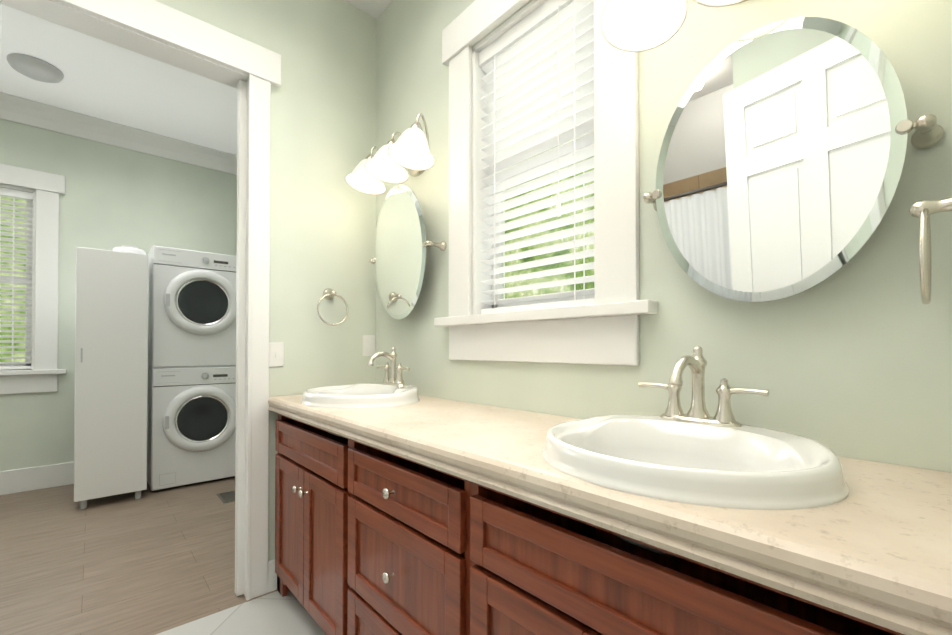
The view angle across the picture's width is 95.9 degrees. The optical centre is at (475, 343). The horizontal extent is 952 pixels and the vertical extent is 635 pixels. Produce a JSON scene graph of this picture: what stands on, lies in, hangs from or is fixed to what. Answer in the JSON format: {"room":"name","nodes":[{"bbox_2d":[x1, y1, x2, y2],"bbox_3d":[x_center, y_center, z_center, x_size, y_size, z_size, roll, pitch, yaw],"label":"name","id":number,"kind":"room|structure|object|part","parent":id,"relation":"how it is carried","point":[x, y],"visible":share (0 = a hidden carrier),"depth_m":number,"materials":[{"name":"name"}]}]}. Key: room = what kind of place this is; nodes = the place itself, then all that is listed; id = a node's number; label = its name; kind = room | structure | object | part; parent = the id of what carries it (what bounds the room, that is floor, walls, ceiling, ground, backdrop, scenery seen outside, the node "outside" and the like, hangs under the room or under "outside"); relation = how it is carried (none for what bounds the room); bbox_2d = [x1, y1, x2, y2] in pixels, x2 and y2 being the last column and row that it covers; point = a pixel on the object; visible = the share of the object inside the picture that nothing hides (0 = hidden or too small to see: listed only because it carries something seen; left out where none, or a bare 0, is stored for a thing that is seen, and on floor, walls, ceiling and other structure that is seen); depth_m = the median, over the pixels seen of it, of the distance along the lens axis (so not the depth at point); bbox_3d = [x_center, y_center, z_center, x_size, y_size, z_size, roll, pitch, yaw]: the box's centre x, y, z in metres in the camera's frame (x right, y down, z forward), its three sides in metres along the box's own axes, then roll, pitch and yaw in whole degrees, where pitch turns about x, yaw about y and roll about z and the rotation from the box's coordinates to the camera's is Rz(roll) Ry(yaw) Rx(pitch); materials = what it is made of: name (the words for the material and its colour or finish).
{"room":"bathroom","nodes":[
{"label":"bathroom","id":0,"kind":"room"},
{"bbox_2d":[0,118,236,470],"bbox_3d":[-3.724,-0.466,3.486,3.300,3.300,0.150,0,-1,-42],"label":"wall","id":1,"kind":"structure","parent":0,"point":[113,197],"depth_m":3.72,"materials":[{"name":"green paint"}]},
{"bbox_2d":[0,164,66,393],"bbox_3d":[-3.880,-0.511,3.290,1.085,1.805,0.185,0,-1,-42],"label":"window","id":2,"kind":"structure","parent":1,"relation":"in","point":[40,375],"depth_m":3.51,"materials":[{"name":"white wood"}]},
{"bbox_2d":[0,187,32,368],"bbox_3d":[-3.890,-0.519,3.301,0.665,1.438,0.074,0,-1,-42],"label":"window blind","id":3,"kind":"object","parent":2,"relation":"attached to","point":[15,194],"visible":0.96,"depth_m":3.46,"materials":[{"name":"white plastic"}]},
{"bbox_2d":[0,462,73,494],"bbox_3d":[-3.666,1.091,3.407,3.298,0.185,0.021,0,-1,-42],"label":"baseboard","id":4,"kind":"structure","parent":1,"relation":"attached to","point":[31,478],"depth_m":3.48,"materials":[{"name":"white wood"}]},
{"bbox_2d":[0,92,236,174],"bbox_3d":[-3.632,-1.856,3.395,3.299,0.160,0.125,0,-1,-42],"label":"crown molding","id":5,"kind":"structure","parent":1,"relation":"attached to","point":[13,108],"depth_m":3.76,"materials":[{"name":"white wood"}]},
{"bbox_2d":[0,4,236,153],"bbox_3d":[-2.775,-1.996,2.437,3.300,0.100,2.700,0,-1,-42],"label":"ceiling","id":6,"kind":"structure","parent":0,"point":[104,80],"depth_m":3.24,"materials":[{"name":"white paint"}]},
{"bbox_2d":[7,53,63,82],"bbox_3d":[-3.082,-1.906,3.006,0.280,0.070,0.280,0,-1,-42],"label":"ceiling light","id":7,"kind":"object","parent":6,"relation":"attached to","point":[34,68],"visible":1,"depth_m":2.95,"materials":[{"name":"grey glass"}]},
{"bbox_2d":[0,477,277,634],"bbox_3d":[-2.775,1.224,2.407,3.300,0.100,3.000,0,-1,-42],"label":"floor","id":8,"kind":"structure","parent":0,"point":[150,562],"depth_m":2.32,"materials":[{"name":"brown wood"}]},
{"bbox_2d":[74,245,147,508],"bbox_3d":[-2.822,0.207,3.325,0.410,1.950,0.482,0,-1,-42],"label":"storage cabinet","id":9,"kind":"object","parent":8,"relation":"on","point":[111,374],"visible":1,"depth_m":3.15,"materials":[{"name":"white"}]},
{"bbox_2d":[147,245,235,490],"bbox_3d":[-2.543,0.202,3.865,0.655,1.970,0.766,0,-1,-42],"label":"washer","id":10,"kind":"object","parent":8,"relation":"on","point":[191,413],"visible":0.9,"depth_m":3.56,"materials":[{"name":"white metal"}]},
{"bbox_3d":[-2.299,0.139,3.614,0.364,1.343,0.020,0,-1,-42],"label":"glass","id":11,"kind":"part","parent":10,"relation":"part of","materials":[{"name":"grey glass"}]},
{"bbox_2d":[216,490,234,502],"bbox_3d":[-1.905,1.179,3.317,0.130,0.006,0.260,0,-1,-42],"label":"floor vent","id":12,"kind":"object","parent":8,"relation":"in","point":[226,497],"visible":0.77,"depth_m":3.31,"materials":[{"name":"grey"}]},
{"bbox_2d":[156,588,325,634],"bbox_3d":[-1.008,1.205,0.428,3.300,0.100,2.305,0,-1,-42],"label":"floor","id":13,"kind":"structure","parent":0,"point":[275,613],"depth_m":1.81,"materials":[{"name":"white tile"}]},
{"bbox_2d":[275,414,887,634],"bbox_3d":[-0.045,0.756,1.391,0.578,0.815,2.177,0,-1,-42],"label":"bathroom vanity","id":14,"kind":"object","parent":13,"relation":"on","point":[401,508],"depth_m":1.05,"materials":[{"name":"brown wood"}]},
{"bbox_2d":[268,396,951,634],"bbox_3d":[-0.046,0.275,1.403,0.573,0.062,2.200,0,-1,-42],"label":"countertop","id":15,"kind":"structure","parent":14,"relation":"on","point":[884,565],"depth_m":0.62,"materials":[{"name":"beige stone"}]},
{"bbox_2d":[280,378,447,437],"bbox_3d":[-0.502,0.297,1.897,0.501,0.212,0.544,0,-1,-42],"label":"sink","id":16,"kind":"object","parent":15,"relation":"in","point":[361,396],"depth_m":1.79,"materials":[{"name":"white ceramic"}]},
{"bbox_2d":[367,347,409,385],"bbox_3d":[-0.433,0.103,2.014,0.165,0.179,0.285,0,-1,-42],"label":"faucet","id":17,"kind":"object","parent":15,"relation":"on","point":[390,377],"depth_m":2.03,"materials":[{"name":"silver metal"}]},
{"bbox_2d":[488,410,875,625],"bbox_3d":[0.403,0.287,0.876,0.501,0.212,0.544,0,-1,-42],"label":"sink","id":18,"kind":"object","parent":15,"relation":"in","point":[780,482],"depth_m":0.83,"materials":[{"name":"white ceramic"}]},
{"bbox_2d":[639,346,768,426],"bbox_3d":[0.485,0.094,0.977,0.165,0.179,0.285,0,-1,-42],"label":"faucet","id":19,"kind":"object","parent":15,"relation":"on","point":[697,415],"depth_m":1.00,"materials":[{"name":"silver metal"}]},
{"bbox_2d":[156,0,376,560],"bbox_3d":[-1.836,-0.486,1.371,3.300,3.300,0.120,0,-1,-42],"label":"wall","id":20,"kind":"structure","parent":0,"point":[322,144],"depth_m":2.20,"materials":[{"name":"green paint"}]},
{"bbox_2d":[0,0,280,600],"bbox_3d":[-1.392,-0.112,1.762,1.064,2.560,0.178,0,-1,-42],"label":"door frame","id":21,"kind":"structure","parent":20,"relation":"attached to","point":[259,66],"depth_m":1.98,"materials":[{"name":"white wood"}]},
{"bbox_2d":[232,152,236,171],"bbox_3d":[-1.591,-1.855,3.491,0.125,0.160,2.400,0,-1,-42],"label":"crown molding","id":22,"kind":"structure","parent":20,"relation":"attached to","point":[234,156],"depth_m":4.42,"materials":[{"name":"white wood"}]},
{"bbox_2d":[268,559,276,592],"bbox_3d":[-0.772,1.102,2.214,0.568,0.140,0.015,0,-1,-42],"label":"baseboard","id":23,"kind":"structure","parent":20,"relation":"attached to","point":[272,580],"depth_m":2.02,"materials":[{"name":"white wood"}]},
{"bbox_2d":[269,342,283,366],"bbox_3d":[-0.959,0.050,2.058,0.072,0.116,0.014,0,-1,-42],"label":"switch plate","id":24,"kind":"object","parent":20,"relation":"attached to","point":[276,354],"visible":0.94,"depth_m":2.06,"materials":[{"name":"white plastic"}]},
{"bbox_2d":[317,288,347,325],"bbox_3d":[-0.744,-0.192,2.210,0.165,0.196,0.078,0,-1,-42],"label":"towel ring","id":25,"kind":"object","parent":20,"relation":"attached to","point":[329,294],"visible":1,"depth_m":2.21,"materials":[{"name":"silver metal"}]},
{"bbox_2d":[363,335,374,355],"bbox_3d":[-0.596,0.009,2.387,0.072,0.116,0.008,0,-1,-42],"label":"electrical outlet plate","id":26,"kind":"object","parent":20,"relation":"attached to","point":[368,345],"visible":0.98,"depth_m":2.38,"materials":[{"name":"white plastic"}]},
{"bbox_2d":[344,0,392,18],"bbox_3d":[-1.062,-1.914,0.517,3.300,0.100,2.205,0,-1,-42],"label":"ceiling","id":27,"kind":"structure","parent":0,"point":[375,8],"depth_m":2.34,"materials":[{"name":"white paint"}]},
{"bbox_2d":[376,0,951,472],"bbox_3d":[-0.720,-0.473,2.712,0.150,3.300,5.305,0,-1,-42],"label":"wall","id":28,"kind":"structure","parent":0,"point":[852,358],"depth_m":1.03,"materials":[{"name":"green paint"}]},
{"bbox_2d":[345,113,433,194],"bbox_3d":[-0.383,-0.890,2.014,0.280,0.230,0.612,0,-1,-42],"label":"sconce","id":29,"kind":"object","parent":28,"relation":"attached to","point":[391,160],"visible":1,"depth_m":1.96,"materials":[{"name":"white glass"}]},
{"bbox_2d":[369,185,446,319],"bbox_3d":[-0.356,-0.444,2.115,0.100,0.650,0.558,0,-1,-42],"label":"mirror","id":30,"kind":"object","parent":28,"relation":"attached to","point":[398,260],"visible":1,"depth_m":2.07,"materials":[{"name":"clear glass"}]},
{"bbox_2d":[434,0,657,365],"bbox_3d":[0.211,-0.671,1.606,0.185,1.475,0.987,0,-1,-42],"label":"window","id":31,"kind":"structure","parent":28,"relation":"attached to","point":[603,329],"depth_m":1.51,"materials":[{"name":"white wood"}]},
{"bbox_2d":[479,0,593,313],"bbox_3d":[0.222,-0.680,1.617,0.074,1.108,0.567,0,-1,-42],"label":"window blind","id":32,"kind":"object","parent":31,"relation":"attached to","point":[537,66],"visible":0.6,"depth_m":1.59,"materials":[{"name":"white plastic"}]},
{"bbox_2d":[600,0,747,51],"bbox_3d":[0.579,-0.900,0.936,0.280,0.230,0.612,0,-1,-42],"label":"sconce","id":33,"kind":"object","parent":28,"relation":"attached to","point":[635,25],"visible":1,"depth_m":1.11,"materials":[{"name":"white glass"}]},
{"bbox_2d":[643,17,943,301],"bbox_3d":[0.654,-0.395,0.979,0.106,0.599,0.558,0,-1,-42],"label":"mirror","id":34,"kind":"object","parent":28,"relation":"attached to","point":[781,159],"visible":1,"depth_m":0.92,"materials":[{"name":"clear glass"}]},
{"bbox_3d":[-0.284,-0.502,-0.367,3.300,3.300,0.130,0,-1,-42],"label":"wall","id":35,"kind":"structure","parent":0,"visible":0},
{"bbox_2d":[909,197,951,303],"bbox_3d":[0.792,-0.167,0.729,0.165,0.196,0.078,0,-1,-42],"label":"towel ring","id":36,"kind":"object","parent":35,"relation":"attached to","point":[923,210],"visible":1,"depth_m":0.72,"materials":[{"name":"silver metal"}]},
{"label":"outside","id":37,"kind":"structure","parent":0,"visible":0},
{"bbox_2d":[0,197,26,361],"bbox_3d":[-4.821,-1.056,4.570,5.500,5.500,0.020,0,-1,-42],"label":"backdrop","id":38,"kind":"structure","parent":37,"point":[15,317],"depth_m":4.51,"materials":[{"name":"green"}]},
{"bbox_2d":[503,130,593,298],"bbox_3d":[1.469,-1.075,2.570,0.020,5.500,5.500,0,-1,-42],"label":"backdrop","id":39,"kind":"structure","parent":37,"point":[541,280],"depth_m":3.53,"materials":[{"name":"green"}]}
]}

